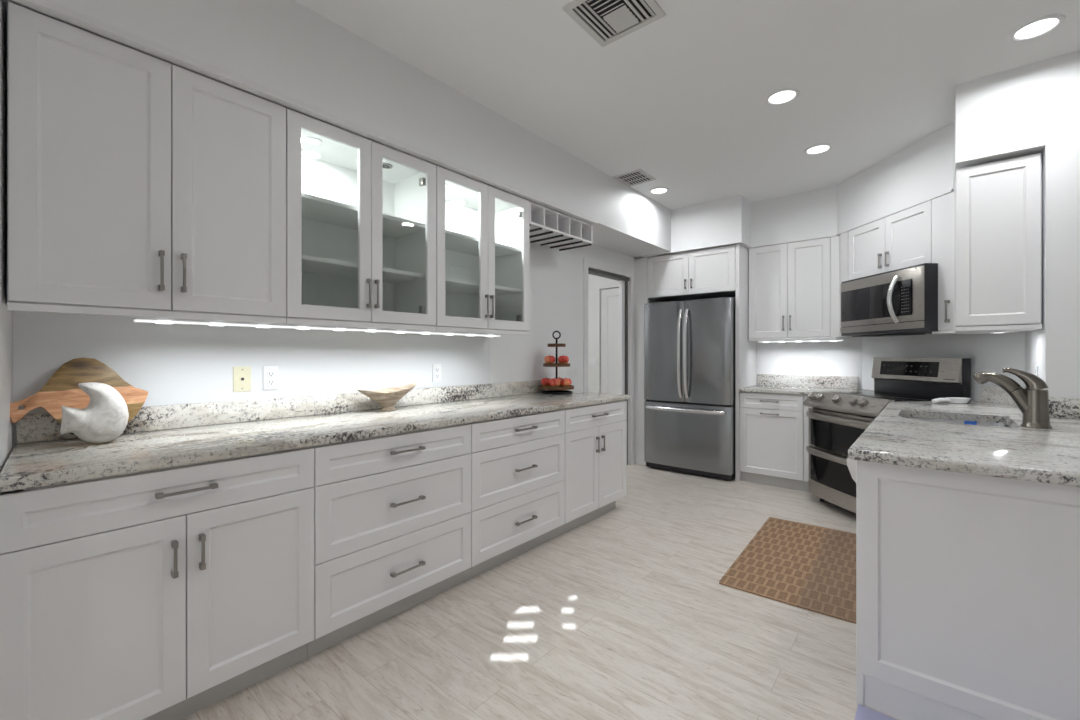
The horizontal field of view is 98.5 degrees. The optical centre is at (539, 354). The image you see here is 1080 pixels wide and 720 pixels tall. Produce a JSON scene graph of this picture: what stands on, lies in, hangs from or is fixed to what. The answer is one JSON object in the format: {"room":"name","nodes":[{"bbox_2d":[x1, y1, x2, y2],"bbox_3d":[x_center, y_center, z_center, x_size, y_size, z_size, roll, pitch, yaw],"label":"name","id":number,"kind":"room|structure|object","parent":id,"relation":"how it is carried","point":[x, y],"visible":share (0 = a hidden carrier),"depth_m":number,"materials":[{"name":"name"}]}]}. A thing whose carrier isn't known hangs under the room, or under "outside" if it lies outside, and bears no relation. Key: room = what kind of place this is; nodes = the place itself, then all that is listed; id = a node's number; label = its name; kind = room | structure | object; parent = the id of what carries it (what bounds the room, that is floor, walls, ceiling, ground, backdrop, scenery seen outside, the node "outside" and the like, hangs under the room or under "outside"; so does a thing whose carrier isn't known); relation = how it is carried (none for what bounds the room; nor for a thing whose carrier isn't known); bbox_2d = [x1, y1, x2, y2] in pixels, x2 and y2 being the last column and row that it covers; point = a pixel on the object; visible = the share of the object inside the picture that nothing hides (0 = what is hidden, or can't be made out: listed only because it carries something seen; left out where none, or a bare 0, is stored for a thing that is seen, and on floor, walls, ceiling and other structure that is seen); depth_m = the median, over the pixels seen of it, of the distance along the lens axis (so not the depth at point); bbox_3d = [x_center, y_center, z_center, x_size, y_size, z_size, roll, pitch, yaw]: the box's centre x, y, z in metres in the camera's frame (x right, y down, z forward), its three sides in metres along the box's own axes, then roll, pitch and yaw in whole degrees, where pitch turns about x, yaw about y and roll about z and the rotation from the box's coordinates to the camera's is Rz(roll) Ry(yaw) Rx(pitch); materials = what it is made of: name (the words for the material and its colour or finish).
{"room":"kitchen","nodes":[
{"label":"kitchen","id":0,"kind":"room"},
{"bbox_2d":[0,0,11,493],"bbox_3d":[-2.660,-0.152,2.197,3.460,2.785,0.180,0,0,40],"label":"wall","id":1,"kind":"structure","parent":0,"point":[5,315],"depth_m":1.47,"materials":[{"name":"white paint"}]},
{"bbox_2d":[11,0,596,223],"bbox_3d":[-0.575,-1.099,2.639,0.042,0.026,3.220,0,0,40],"label":"trim","id":2,"kind":"structure","parent":1,"relation":"attached to","point":[48,7],"depth_m":1.90,"materials":[{"name":"white paint"}]},
{"bbox_2d":[6,1,285,323],"bbox_3d":[-1.515,-0.610,1.852,0.438,0.947,0.803,0,0,40],"label":"upper cabinet","id":3,"kind":"object","parent":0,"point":[138,184],"visible":1,"depth_m":1.65,"materials":[{"name":"white paint"}]},
{"bbox_2d":[133,317,499,336],"bbox_3d":[-0.867,-0.126,2.386,0.030,0.019,1.854,0,0,40],"label":"strip light","id":4,"kind":"object","parent":3,"relation":"attached to","point":[136,319],"visible":1,"depth_m":2.07,"materials":[{"name":"white plastic"}]},
{"bbox_2d":[12,241,635,492],"bbox_3d":[-0.267,-0.152,3.785,0.120,2.785,5.450,0,0,40],"label":"wall","id":5,"kind":"structure","parent":0,"point":[555,276],"depth_m":4.14,"materials":[{"name":"white paint"}]},
{"bbox_2d":[12,311,489,413],"bbox_3d":[-1.157,0.030,2.626,0.008,0.420,2.410,0,0,40],"label":"wall panel","id":6,"kind":"object","parent":5,"relation":"attached to","point":[176,363],"visible":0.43,"depth_m":2.22,"materials":[{"name":"white paint"}]},
{"bbox_2d":[233,366,250,391],"bbox_3d":[-1.450,0.120,2.264,0.010,0.122,0.078,0,0,40],"label":"phone jack","id":7,"kind":"object","parent":6,"relation":"attached to","point":[241,375],"visible":1,"depth_m":2.26,"materials":[{"name":"beige plastic"}]},
{"bbox_2d":[263,366,277,389],"bbox_3d":[-1.367,0.120,2.362,0.009,0.118,0.072,0,0,40],"label":"power outlet","id":8,"kind":"object","parent":6,"relation":"attached to","point":[270,374],"visible":1,"depth_m":2.36,"materials":[{"name":"white plastic"}]},
{"bbox_2d":[267,371,274,376],"bbox_3d":[-1.365,0.099,2.361,0.004,0.030,0.034,0,0,40],"label":"socket","id":9,"kind":"object","parent":8,"relation":"attached to","point":[269,373],"depth_m":2.36,"materials":[{"name":"white plastic"}]},
{"bbox_2d":[267,379,274,384],"bbox_3d":[-1.365,0.141,2.361,0.004,0.030,0.034,0,0,40],"label":"socket","id":10,"kind":"object","parent":8,"relation":"attached to","point":[269,381],"depth_m":2.36,"materials":[{"name":"white plastic"}]},
{"bbox_2d":[432,364,440,381],"bbox_3d":[-0.700,0.125,3.156,0.009,0.118,0.072,0,0,40],"label":"power outlet","id":11,"kind":"object","parent":6,"relation":"attached to","point":[436,368],"visible":1,"depth_m":3.15,"materials":[{"name":"white plastic"}]},
{"bbox_2d":[2,0,670,256],"bbox_3d":[-0.269,-1.321,3.336,0.455,0.447,4.700,0,0,40],"label":"soffit","id":12,"kind":"structure","parent":5,"relation":"attached to","point":[286,47],"depth_m":2.32,"materials":[{"name":"white paint"}]},
{"bbox_2d":[285,108,435,330],"bbox_3d":[-0.996,-0.610,2.469,0.438,0.947,0.804,0,0,40],"label":"upper cabinet","id":13,"kind":"object","parent":5,"relation":"attached to","point":[361,211],"visible":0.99,"depth_m":2.50,"materials":[{"name":"white wood"}]},
{"bbox_2d":[306,137,321,144],"bbox_3d":[-1.125,-1.061,2.313,0.072,0.007,0.072,0,0,40],"label":"puck light","id":14,"kind":"object","parent":13,"relation":"on","point":[310,140],"depth_m":2.30,"materials":[{"name":"white"}]},
{"bbox_2d":[302,255,424,283],"bbox_3d":[-1.022,-0.450,2.492,0.342,0.020,0.770,0,0,40],"label":"shelf","id":15,"kind":"object","parent":13,"relation":"attached to","point":[312,266],"depth_m":2.49,"materials":[{"name":"white wood"}]},
{"bbox_2d":[302,193,424,237],"bbox_3d":[-1.022,-0.735,2.492,0.342,0.020,0.770,0,0,40],"label":"shelf","id":16,"kind":"object","parent":13,"relation":"attached to","point":[316,210],"depth_m":2.50,"materials":[{"name":"white wood"}]},
{"bbox_2d":[383,163,392,168],"bbox_3d":[-0.868,-1.061,2.619,0.072,0.007,0.072,0,0,40],"label":"puck light","id":17,"kind":"object","parent":13,"relation":"on","point":[385,165],"depth_m":2.62,"materials":[{"name":"silver metal"}]},
{"bbox_2d":[436,165,528,334],"bbox_3d":[-0.477,-0.610,3.086,0.438,0.947,0.802,0,0,40],"label":"upper cabinet","id":18,"kind":"object","parent":5,"relation":"attached to","point":[482,230],"visible":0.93,"depth_m":3.21,"materials":[{"name":"white wood"}]},
{"bbox_2d":[445,277,521,294],"bbox_3d":[-0.504,-0.450,3.108,0.342,0.020,0.768,0,0,40],"label":"shelf","id":19,"kind":"object","parent":18,"relation":"attached to","point":[452,286],"depth_m":3.15,"materials":[{"name":"white wood"}]},
{"bbox_2d":[445,230,521,256],"bbox_3d":[-0.504,-0.735,3.108,0.342,0.020,0.768,0,0,40],"label":"shelf","id":20,"kind":"object","parent":18,"relation":"attached to","point":[456,243],"depth_m":3.16,"materials":[{"name":"white wood"}]},
{"bbox_2d":[529,201,592,250],"bbox_3d":[0.053,-0.997,3.691,0.340,0.170,0.795,0,0,40],"label":"wine rack","id":21,"kind":"object","parent":18,"relation":"attached to","point":[551,228],"visible":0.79,"depth_m":3.66,"materials":[{"name":"white paint"}]},
{"bbox_2d":[567,363,577,374],"bbox_3d":[0.305,0.135,4.362,0.010,0.118,0.165,0,0,40],"label":"light switch","id":22,"kind":"object","parent":5,"relation":"attached to","point":[573,369],"visible":0.84,"depth_m":4.37,"materials":[{"name":"white plastic"}]},
{"bbox_2d":[583,258,633,464],"bbox_3d":[0.700,0.155,4.909,0.112,2.170,0.975,0,0,40],"label":"door frame","id":23,"kind":"structure","parent":5,"relation":"in","point":[623,281],"depth_m":5.18,"materials":[{"name":"white paint"}]},
{"bbox_2d":[181,464,899,719],"bbox_3d":[0.224,1.290,1.510,8.800,0.100,11.800,0,0,40],"label":"floor","id":24,"kind":"structure","parent":0,"point":[625,613],"depth_m":1.99,"materials":[{"name":"beige wood"}]},
{"bbox_2d":[0,446,313,719],"bbox_3d":[-1.421,0.803,1.749,0.722,0.874,0.833,0,0,40],"label":"base cabinet","id":25,"kind":"object","parent":24,"relation":"on","point":[170,593],"visible":0.99,"depth_m":1.47,"materials":[{"name":"white paint"}]},
{"bbox_2d":[0,380,629,492],"bbox_3d":[-0.616,0.293,2.721,0.710,0.142,3.347,0,0,40],"label":"countertop","id":26,"kind":"structure","parent":25,"relation":"on","point":[162,436],"depth_m":2.03,"materials":[{"name":"stone"}]},
{"bbox_2d":[10,358,148,423],"bbox_3d":[-1.753,0.169,1.787,0.076,0.314,0.387,0,0,42],"label":"cutting board","id":27,"kind":"object","parent":26,"relation":"on","point":[62,389],"visible":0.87,"depth_m":1.77,"materials":[{"name":"brown wood"}]},
{"bbox_2d":[60,382,128,442],"bbox_3d":[-1.619,0.213,1.695,0.100,0.224,0.180,0,0,40],"label":"fish ornament","id":28,"kind":"object","parent":26,"relation":"on","point":[105,417],"visible":1,"depth_m":1.67,"materials":[{"name":"white ceramic"}]},
{"bbox_2d":[357,382,415,410],"bbox_3d":[-0.881,0.246,2.697,0.188,0.159,0.372,0,0,40],"label":"bowl","id":29,"kind":"object","parent":26,"relation":"on","point":[387,398],"visible":1,"depth_m":2.66,"materials":[{"name":"ceramic"}]},
{"bbox_2d":[539,331,573,394],"bbox_3d":[0.139,0.063,3.894,0.294,0.525,0.294,0,0,40],"label":"fruit stand","id":30,"kind":"object","parent":26,"relation":"on","point":[561,390],"visible":0.98,"depth_m":3.82,"materials":[{"name":"black metal"}]},
{"bbox_2d":[541,377,549,386],"bbox_3d":[0.054,0.230,3.894,0.094,0.086,0.094,0,0,14],"label":"apple","id":31,"kind":"object","parent":30,"relation":"on","point":[545,381],"visible":0.7,"depth_m":3.86,"materials":[{"name":"red food"}]},
{"bbox_2d":[544,355,554,363],"bbox_3d":[0.082,0.043,3.884,0.094,0.086,0.094,0,0,27],"label":"apple","id":32,"kind":"object","parent":30,"relation":"on","point":[549,359],"visible":0.84,"depth_m":3.85,"materials":[{"name":"red food"}]},
{"bbox_2d":[549,378,559,386],"bbox_3d":[0.119,0.230,3.811,0.094,0.086,0.094,0,0,-14],"label":"apple","id":33,"kind":"object","parent":30,"relation":"on","point":[554,382],"visible":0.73,"depth_m":3.78,"materials":[{"name":"red food"}]},
{"bbox_2d":[543,363,569,366],"bbox_3d":[0.139,0.087,3.894,0.228,0.026,0.228,0,0,40],"label":"tray","id":34,"kind":"object","parent":30,"relation":"on","point":[544,364],"depth_m":3.80,"materials":[{"name":"brown wood"}]},
{"bbox_2d":[539,385,573,389],"bbox_3d":[0.139,0.275,3.894,0.294,0.026,0.294,0,0,40],"label":"tray","id":35,"kind":"object","parent":30,"relation":"on","point":[571,387],"depth_m":3.77,"materials":[{"name":"brown wood"}]},
{"bbox_2d":[548,343,565,346],"bbox_3d":[0.139,-0.077,3.894,0.152,0.026,0.152,0,0,40],"label":"tray","id":36,"kind":"object","parent":30,"relation":"on","point":[554,344],"depth_m":3.82,"materials":[{"name":"brown wood"}]},
{"bbox_2d":[558,356,568,363],"bbox_3d":[0.196,0.043,3.886,0.094,0.086,0.094,0,0,-2],"label":"apple","id":37,"kind":"object","parent":30,"relation":"on","point":[561,359],"visible":0.85,"depth_m":3.85,"materials":[{"name":"red food"}]},
{"bbox_2d":[560,377,571,386],"bbox_3d":[0.216,0.230,3.847,0.094,0.086,0.094,0,0,-14],"label":"apple","id":38,"kind":"object","parent":30,"relation":"on","point":[565,382],"visible":0.88,"depth_m":3.81,"materials":[{"name":"red food"}]},
{"bbox_2d":[307,423,470,657],"bbox_3d":[-0.886,0.803,2.385,0.722,0.874,0.824,0,0,40],"label":"base cabinet","id":39,"kind":"object","parent":24,"relation":"on","point":[392,513],"visible":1,"depth_m":2.11,"materials":[{"name":"white paint"}]},
{"bbox_2d":[463,409,564,581],"bbox_3d":[-0.353,0.803,3.018,0.722,0.874,0.828,0,0,40],"label":"base cabinet","id":40,"kind":"object","parent":24,"relation":"on","point":[518,462],"visible":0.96,"depth_m":2.75,"materials":[{"name":"white paint"}]},
{"bbox_2d":[557,400,626,535],"bbox_3d":[0.181,0.803,3.654,0.722,0.874,0.828,0,0,40],"label":"base cabinet","id":41,"kind":"object","parent":24,"relation":"on","point":[596,434],"visible":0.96,"depth_m":3.39,"materials":[{"name":"white paint"}]},
{"bbox_2d":[644,297,734,480],"bbox_3d":[1.673,0.340,5.002,0.922,1.800,0.741,0,0,40],"label":"refrigerator","id":42,"kind":"object","parent":24,"relation":"on","point":[689,345],"visible":0.98,"depth_m":4.72,"materials":[{"name":"silver metal"}]},
{"bbox_2d":[634,244,756,480],"bbox_3d":[1.691,0.079,5.128,1.145,2.323,0.623,0,0,40],"label":"tall cabinet","id":43,"kind":"object","parent":24,"relation":"on","point":[718,272],"visible":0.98,"depth_m":4.87,"materials":[{"name":"white paint"}]},
{"bbox_2d":[740,392,812,491],"bbox_3d":[2.382,0.803,4.545,0.660,0.874,0.620,0,0,40],"label":"base cabinet","id":44,"kind":"object","parent":24,"relation":"on","point":[774,428],"visible":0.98,"depth_m":4.35,"materials":[{"name":"white paint"}]},
{"bbox_2d":[739,374,873,394],"bbox_3d":[2.573,0.287,4.392,1.149,0.154,0.610,0,0,40],"label":"countertop","id":45,"kind":"structure","parent":44,"relation":"on","point":[766,383],"depth_m":4.56,"materials":[{"name":"stone"}]},
{"bbox_2d":[719,517,855,623],"bbox_3d":[1.614,1.235,2.818,0.666,0.009,1.281,0,0,37],"label":"rug","id":46,"kind":"object","parent":24,"relation":"on","point":[809,567],"visible":0.95,"depth_m":2.66,"materials":[{"name":"fabric"}]},
{"bbox_2d":[855,704,896,719],"bbox_3d":[1.341,1.238,1.050,1.098,0.004,0.634,0,0,40],"label":"floor mat","id":47,"kind":"object","parent":24,"relation":"on","point":[862,712],"visible":1,"depth_m":1.59,"materials":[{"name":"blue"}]},
{"bbox_2d":[803,357,970,512],"bbox_3d":[2.627,0.632,3.623,0.758,1.216,0.768,0,0,-6],"label":"range","id":48,"kind":"object","parent":24,"relation":"on","point":[837,419],"visible":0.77,"depth_m":3.61,"materials":[{"name":"silver metal"}]},
{"bbox_2d":[828,391,940,401],"bbox_3d":[2.680,0.325,3.628,0.530,0.014,0.768,0,0,-6],"label":"cooktop","id":49,"kind":"object","parent":48,"relation":"in","point":[896,396],"depth_m":3.61,"materials":[{"name":"black glass"}]},
{"bbox_2d":[856,460,1079,719],"bbox_3d":[2.413,0.802,2.181,1.314,0.875,2.473,0,0,40],"label":"base cabinet","id":50,"kind":"object","parent":24,"relation":"on","point":[968,585],"visible":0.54,"depth_m":1.47,"materials":[{"name":"white paint"}]},
{"bbox_2d":[846,457,855,482],"bbox_3d":[1.345,0.751,1.917,0.072,0.758,0.595,0,0,40],"label":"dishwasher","id":51,"kind":"object","parent":50,"relation":"attached to","point":[851,464],"visible":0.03,"depth_m":1.71,"materials":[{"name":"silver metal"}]},
{"bbox_2d":[848,386,1079,486],"bbox_3d":[2.405,0.293,2.147,1.362,0.142,2.546,0,0,40],"label":"countertop","id":52,"kind":"structure","parent":50,"relation":"on","point":[1051,456],"depth_m":1.76,"materials":[{"name":"stone"}]},
{"bbox_2d":[932,397,970,402],"bbox_3d":[2.738,0.306,3.097,0.250,0.038,0.092,0,0,-2],"label":"scoop","id":53,"kind":"object","parent":52,"relation":"on","point":[950,399],"visible":1,"depth_m":3.08,"materials":[{"name":"white plastic"}]},
{"bbox_2d":[946,397,970,402],"bbox_3d":[2.787,0.307,3.099,0.153,0.036,0.092,0,0,-2],"label":"bowl","id":54,"kind":"object","parent":53,"relation":"on","point":[951,399],"depth_m":3.07,"materials":[{"name":"white ceramic"}]},
{"bbox_2d":[904,417,1010,426],"bbox_3d":[2.131,0.457,2.398,0.472,0.186,0.556,0,0,40],"label":"sink","id":55,"kind":"object","parent":52,"relation":"in","point":[916,418],"visible":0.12,"depth_m":2.58,"materials":[{"name":"silver metal"}]},
{"bbox_2d":[964,421,976,424],"bbox_3d":[2.356,0.380,2.545,0.050,0.028,0.004,0,0,40],"label":"tape","id":56,"kind":"object","parent":55,"relation":"attached to","point":[965,422],"visible":0.64,"depth_m":2.54,"materials":[{"name":"blue plastic"}]},
{"bbox_2d":[973,368,1051,428],"bbox_3d":[2.165,0.194,2.138,0.256,0.264,0.098,0,0,40],"label":"faucet","id":57,"kind":"object","parent":52,"relation":"on","point":[1032,401],"visible":1,"depth_m":2.09,"materials":[{"name":"silver metal"}]},
{"bbox_2d":[588,274,618,392],"bbox_3d":[0.730,-0.152,5.880,1.050,2.785,0.100,0,0,40],"label":"wall","id":58,"kind":"structure","parent":0,"point":[596,284],"depth_m":5.84,"materials":[{"name":"white paint"}]},
{"bbox_2d":[589,358,596,366],"bbox_3d":[0.668,0.100,5.859,0.120,0.118,0.010,0,0,40],"label":"light switch","id":59,"kind":"object","parent":58,"relation":"attached to","point":[592,361],"visible":1,"depth_m":5.86,"materials":[{"name":"white plastic"}]},
{"bbox_2d":[601,288,618,393],"bbox_3d":[0.937,0.210,5.683,0.440,2.040,0.055,0,0,40],"label":"door","id":60,"kind":"structure","parent":58,"relation":"in","point":[609,297],"depth_m":5.74,"materials":[{"name":"white paint"}]},
{"bbox_2d":[295,0,1079,209],"bbox_3d":[0.643,-1.595,2.007,8.800,0.100,10.500,0,0,40],"label":"ceiling","id":61,"kind":"structure","parent":0,"point":[678,99],"depth_m":2.53,"materials":[{"name":"white paint"}]},
{"bbox_2d":[562,0,665,46],"bbox_3d":[0.334,-1.540,2.087,0.335,0.011,0.335,0,0,40],"label":"ceiling vent","id":62,"kind":"object","parent":61,"relation":"in","point":[606,22],"visible":1,"depth_m":2.11,"materials":[{"name":"white metal"}]},
{"bbox_2d":[613,169,655,186],"bbox_3d":[0.826,-1.541,4.065,0.262,0.008,0.295,0,0,40],"label":"ceiling vent","id":63,"kind":"object","parent":61,"relation":"in","point":[632,178],"visible":1,"depth_m":4.05,"materials":[{"name":"white metal"}]},
{"bbox_2d":[649,187,668,193],"bbox_3d":[1.121,-1.540,4.380,0.188,0.009,0.188,0,0,40],"label":"recessed light","id":64,"kind":"object","parent":61,"relation":"in","point":[658,190],"visible":1,"depth_m":4.37,"materials":[{"name":"white plastic"}]},
{"bbox_2d":[765,88,799,105],"bbox_3d":[1.449,-1.540,2.785,0.188,0.009,0.188,0,0,40],"label":"recessed light","id":65,"kind":"object","parent":61,"relation":"in","point":[782,96],"visible":1,"depth_m":2.78,"materials":[{"name":"white plastic"}]},
{"bbox_2d":[804,143,832,154],"bbox_3d":[2.090,-1.540,3.496,0.188,0.009,0.188,0,0,40],"label":"recessed light","id":66,"kind":"object","parent":61,"relation":"in","point":[816,149],"visible":1,"depth_m":3.49,"materials":[{"name":"white plastic"}]},
{"bbox_2d":[1008,14,1065,41],"bbox_3d":[2.347,-1.540,2.201,0.188,0.009,0.188,0,0,40],"label":"recessed light","id":67,"kind":"object","parent":61,"relation":"in","point":[1043,25],"visible":1,"depth_m":2.19,"materials":[{"name":"white plastic"}]},
{"bbox_2d":[757,336,861,388],"bbox_3d":[2.436,-0.152,4.994,2.700,2.785,0.120,0,0,40],"label":"wall","id":68,"kind":"structure","parent":0,"point":[821,358],"depth_m":4.65,"materials":[{"name":"white paint"}]},
{"bbox_2d":[749,237,836,340],"bbox_3d":[2.514,-0.612,4.613,0.760,0.942,0.353,0,0,40],"label":"upper cabinet","id":69,"kind":"object","parent":68,"relation":"attached to","point":[790,283],"visible":1,"depth_m":4.49,"materials":[{"name":"white paint"}]},
{"bbox_2d":[758,339,842,342],"bbox_3d":[2.499,-0.131,4.495,0.724,0.019,0.030,0,0,40],"label":"strip light","id":70,"kind":"object","parent":69,"relation":"attached to","point":[831,340],"visible":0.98,"depth_m":4.47,"materials":[{"name":"white plastic"}]},
{"bbox_2d":[765,340,842,341],"bbox_3d":[2.499,-0.127,4.495,0.720,0.008,0.026,0,0,40],"label":"diffuser","id":71,"kind":"object","parent":70,"relation":"attached to","point":[770,340],"depth_m":4.48,"materials":[{"name":"white plastic"}]},
{"bbox_2d":[831,231,850,336],"bbox_3d":[2.745,-0.622,4.210,0.117,0.923,0.244,0,0,-8],"label":"cabinet filler","id":72,"kind":"object","parent":69,"relation":"attached to","point":[839,244],"visible":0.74,"depth_m":4.25,"materials":[{"name":"white paint"}]},
{"bbox_2d":[862,331,1024,400],"bbox_3d":[3.167,-0.152,3.720,0.191,2.785,1.489,0,0,-2],"label":"wall","id":73,"kind":"structure","parent":0,"point":[989,352],"depth_m":3.40,"materials":[{"name":"white paint"}]},
{"bbox_2d":[848,200,931,279],"bbox_3d":[2.873,-0.859,3.671,0.366,0.448,0.832,0,0,-2],"label":"upper cabinet","id":74,"kind":"object","parent":73,"relation":"attached to","point":[902,239],"visible":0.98,"depth_m":3.60,"materials":[{"name":"white paint"}]},
{"bbox_2d":[840,263,937,336],"bbox_3d":[2.788,-0.390,3.618,0.520,0.476,0.840,0,0,-2],"label":"microwave","id":75,"kind":"object","parent":74,"relation":"attached to","point":[903,301],"visible":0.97,"depth_m":3.43,"materials":[{"name":"silver metal"}]},
{"bbox_2d":[932,191,1019,333],"bbox_3d":[2.880,-0.613,3.103,0.338,0.940,0.300,0,0,-2],"label":"upper cabinet","id":76,"kind":"object","parent":73,"relation":"attached to","point":[942,206],"visible":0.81,"depth_m":3.15,"materials":[{"name":"white paint"}]},
{"bbox_2d":[1025,50,1079,397],"bbox_3d":[4.280,-0.152,2.293,3.600,2.785,1.880,0,0,40],"label":"wall","id":77,"kind":"structure","parent":0,"point":[1055,347],"depth_m":2.40,"materials":[{"name":"white paint"}]},
{"bbox_2d":[641,189,953,257],"bbox_3d":[2.220,-1.092,4.350,0.722,0.016,2.660,0,0,-38],"label":"trim","id":78,"kind":"structure","parent":77,"relation":"attached to","point":[743,243],"depth_m":4.39,"materials":[{"name":"white paint"}]},
{"bbox_2d":[633,60,1045,258],"bbox_3d":[2.351,-1.321,4.241,1.387,0.447,3.484,0,0,-27],"label":"soffit","id":79,"kind":"structure","parent":77,"relation":"attached to","point":[999,116],"depth_m":3.48,"materials":[{"name":"white paint"}]},
{"bbox_2d":[954,153,1041,332],"bbox_3d":[2.639,-0.608,2.700,0.340,0.941,0.320,0,0,40],"label":"upper cabinet","id":80,"kind":"object","parent":77,"relation":"attached to","point":[998,204],"visible":1,"depth_m":2.58,"materials":[{"name":"white paint"}]},
{"bbox_2d":[989,331,1007,332],"bbox_3d":[2.656,-0.131,2.692,0.080,0.011,0.080,0,0,40],"label":"puck light","id":81,"kind":"object","parent":80,"relation":"attached to","point":[989,331],"visible":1,"depth_m":2.67,"materials":[{"name":"white plastic"}]},
{"bbox_2d":[1034,365,1037,375],"bbox_3d":[2.813,0.120,2.639,0.010,0.118,0.075,0,0,40],"label":"light switch","id":82,"kind":"object","parent":77,"relation":"attached to","point":[1035,366],"visible":0.48,"depth_m":2.61,"materials":[{"name":"white plastic"}]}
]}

